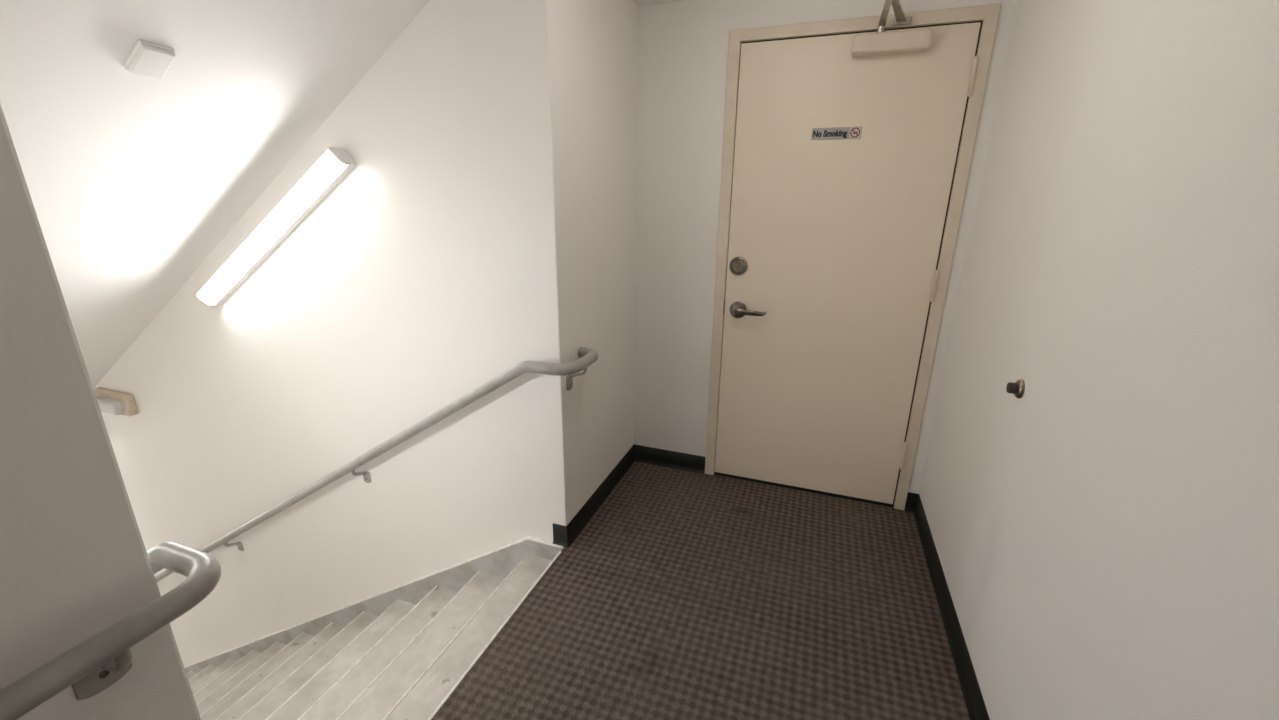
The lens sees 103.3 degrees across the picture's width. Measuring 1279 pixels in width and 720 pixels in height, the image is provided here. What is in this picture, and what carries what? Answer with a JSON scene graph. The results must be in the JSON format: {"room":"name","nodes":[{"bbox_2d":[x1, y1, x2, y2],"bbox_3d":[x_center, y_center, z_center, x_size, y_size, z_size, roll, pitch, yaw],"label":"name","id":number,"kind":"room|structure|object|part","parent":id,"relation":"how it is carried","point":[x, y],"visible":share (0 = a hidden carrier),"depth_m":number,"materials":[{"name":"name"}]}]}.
{"room":"stairwell landing","nodes":[
{"label":"stairwell landing","id":0,"kind":"room"},
{"bbox_2d":[0,103,200,719],"bbox_3d":[-3.035,-0.056,1.390,4.833,7.500,0.215,7,18,19],"label":"wall","id":1,"kind":"structure","parent":0,"point":[75,563],"depth_m":0.65,"materials":[{"name":"paint"}]},
{"bbox_2d":[0,541,220,719],"bbox_3d":[-2.437,0.280,1.260,3.737,4.264,0.355,7,18,19],"label":"handrail","id":2,"kind":"object","parent":1,"relation":"attached to","point":[95,664],"visible":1,"depth_m":0.67,"materials":[{"name":"grey metal"}]},
{"bbox_3d":[-0.756,0.433,0.710,0.006,0.064,0.064,7,18,19],"label":"wall plate","id":3,"kind":"part","parent":2,"relation":"part of","materials":[{"name":"grey paint"}]},
{"bbox_2d":[0,0,428,387],"bbox_3d":[-2.856,-0.089,2.136,4.686,3.102,1.367,7,18,19],"label":"ceiling","id":4,"kind":"structure","parent":0,"point":[133,181],"depth_m":1.64,"materials":[{"name":"paint"}]},
{"bbox_2d":[124,40,175,78],"bbox_3d":[-1.325,-0.811,1.369,0.097,0.072,0.080,7,18,19],"label":"fire alarm","id":5,"kind":"object","parent":4,"relation":"attached to","point":[149,59],"visible":1,"depth_m":1.35,"materials":[{"name":"white plastic"}]},
{"bbox_2d":[93,0,565,666],"bbox_3d":[-2.564,0.508,2.977,4.832,5.500,0.120,7,18,19],"label":"wall","id":6,"kind":"structure","parent":0,"point":[427,273],"depth_m":2.22,"materials":[{"name":"paint"}]},
{"bbox_2d":[94,387,138,415],"bbox_3d":[-3.148,0.253,3.003,0.340,0.123,0.088,7,18,19],"label":"emergency light","id":7,"kind":"object","parent":6,"relation":"attached to","point":[113,402],"visible":0.75,"depth_m":2.96,"materials":[{"name":"beige plastic"}]},
{"bbox_2d":[195,147,355,305],"bbox_3d":[-1.609,-0.537,2.189,1.030,0.686,0.084,7,18,19],"label":"strip light","id":8,"kind":"object","parent":6,"relation":"attached to","point":[334,164],"visible":1,"depth_m":2.13,"materials":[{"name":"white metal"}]},
{"bbox_2d":[155,347,597,581],"bbox_3d":[-1.966,0.858,2.846,3.741,2.243,0.284,7,18,19],"label":"handrail","id":9,"kind":"object","parent":6,"relation":"attached to","point":[588,356],"visible":0.78,"depth_m":2.14,"materials":[{"name":"grey metal"}]},
{"bbox_3d":[-2.391,1.115,3.026,0.046,0.064,0.006,7,18,19],"label":"wall plate","id":10,"kind":"part","parent":9,"relation":"part of","materials":[{"name":"grey paint"}]},
{"bbox_3d":[-1.328,0.570,2.463,0.046,0.064,0.006,7,18,19],"label":"wall plate","id":11,"kind":"part","parent":9,"relation":"part of","materials":[{"name":"grey paint"}]},
{"bbox_3d":[-0.276,0.088,1.996,0.006,0.064,0.046,7,18,19],"label":"wall plate","id":12,"kind":"part","parent":9,"relation":"part of","materials":[{"name":"grey paint"}]},
{"bbox_2d":[547,0,637,525],"bbox_3d":[-0.207,0.656,2.594,0.120,5.500,0.936,7,18,19],"label":"wall","id":13,"kind":"structure","parent":0,"point":[593,43],"depth_m":2.09,"materials":[{"name":"paint"}]},
{"bbox_2d":[553,444,704,547],"bbox_3d":[-0.007,0.654,2.442,0.414,0.096,0.860,8,19,23],"label":"baseboard","id":14,"kind":"structure","parent":13,"relation":"attached to","point":[564,536],"depth_m":2.67,"materials":[{"name":"black rubber"}]},
{"bbox_2d":[632,0,687,5],"bbox_3d":[0.053,-1.056,0.394,1.689,0.120,3.790,7,18,19],"label":"ceiling","id":15,"kind":"structure","parent":0,"point":[637,2],"depth_m":2.17,"materials":[{"name":"paint"}]},
{"bbox_2d":[432,461,969,719],"bbox_3d":[0.118,1.180,1.142,1.550,0.140,3.960,7,18,19],"label":"floor","id":16,"kind":"structure","parent":0,"point":[685,595],"depth_m":1.78,"materials":[{"name":"carpet"}]},
{"bbox_2d":[428,551,560,719],"bbox_3d":[-0.536,0.977,1.566,0.010,0.023,1.222,7,18,19],"label":"trim","id":17,"kind":"structure","parent":16,"relation":"attached to","point":[431,717],"depth_m":1.67,"materials":[{"name":"silver metal"}]},
{"bbox_2d":[634,0,1016,493],"bbox_3d":[0.681,-0.616,2.327,1.542,2.890,0.124,7,18,19],"label":"wall","id":18,"kind":"structure","parent":0,"point":[682,46],"depth_m":2.34,"materials":[{"name":"paint"}]},
{"bbox_2d":[715,472,891,506],"bbox_3d":[0.835,0.650,2.645,0.874,0.006,0.118,7,18,19],"label":"trim","id":19,"kind":"structure","parent":18,"relation":"attached to","point":[716,473],"depth_m":2.59,"materials":[{"name":"black"}]},
{"bbox_2d":[715,0,980,503],"bbox_3d":[0.800,-0.322,2.194,0.891,2.089,0.272,7,18,19],"label":"door","id":20,"kind":"structure","parent":18,"relation":"in","point":[832,279],"depth_m":2.22,"materials":[{"name":"beige paint"}]},
{"bbox_3d":[0.466,-0.235,2.413,0.082,0.082,0.062,7,18,19],"label":"lever handle","id":21,"kind":"part","parent":20,"relation":"part of","materials":[{"name":"silver metal"}]},
{"bbox_3d":[0.521,-0.223,2.377,0.147,0.029,0.034,4,17,10],"label":"lever","id":22,"kind":"part","parent":20,"relation":"part of","materials":[{"name":"silver metal"}]},
{"bbox_2d":[811,127,861,139],"bbox_3d":[0.817,-0.941,2.100,0.194,0.046,0.003,7,18,19],"label":"no smoking sign","id":23,"kind":"object","parent":20,"relation":"attached to","point":[837,132],"visible":1,"depth_m":2.10,"materials":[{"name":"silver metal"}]},
{"bbox_3d":[0.893,-1.266,1.832,0.026,0.052,0.194,6,18,17],"label":"closer arm","id":24,"kind":"part","parent":20,"relation":"part of","materials":[{"name":"metal"}]},
{"bbox_2d":[705,4,1000,509],"bbox_3d":[0.847,-0.349,2.336,0.978,2.097,0.131,7,18,19],"label":"trim","id":25,"kind":"structure","parent":18,"relation":"attached to","point":[989,14],"depth_m":2.13,"materials":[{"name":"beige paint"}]},
{"bbox_2d":[919,0,1278,719],"bbox_3d":[0.787,-0.030,0.425,0.100,2.890,3.780,7,18,19],"label":"wall","id":26,"kind":"structure","parent":0,"point":[1105,535],"depth_m":0.96,"materials":[{"name":"paint"}]},
{"bbox_2d":[904,492,989,719],"bbox_3d":[0.699,1.165,0.812,0.050,0.096,3.566,7,18,19],"label":"baseboard","id":27,"kind":"structure","parent":26,"relation":"attached to","point":[974,701],"depth_m":1.73,"materials":[{"name":"black rubber"}]},
{"bbox_2d":[1006,379,1024,398],"bbox_3d":[1.034,0.078,1.394,0.031,0.054,0.054,7,18,19],"label":"door stop","id":28,"kind":"object","parent":26,"relation":"attached to","point":[1017,388],"visible":1,"depth_m":1.38,"materials":[{"name":"black rubber"}]},
{"bbox_3d":[-4.336,2.708,3.538,1.620,0.140,1.467,7,18,19],"label":"floor","id":29,"kind":"structure","parent":0,"visible":0},
{"bbox_2d":[184,536,563,719],"bbox_3d":[-2.233,1.824,2.482,3.591,2.222,1.266,7,18,19],"label":"staircase","id":30,"kind":"structure","parent":29,"relation":"on","point":[396,653],"depth_m":2.22,"materials":[{"name":"grey paint"}]}
]}

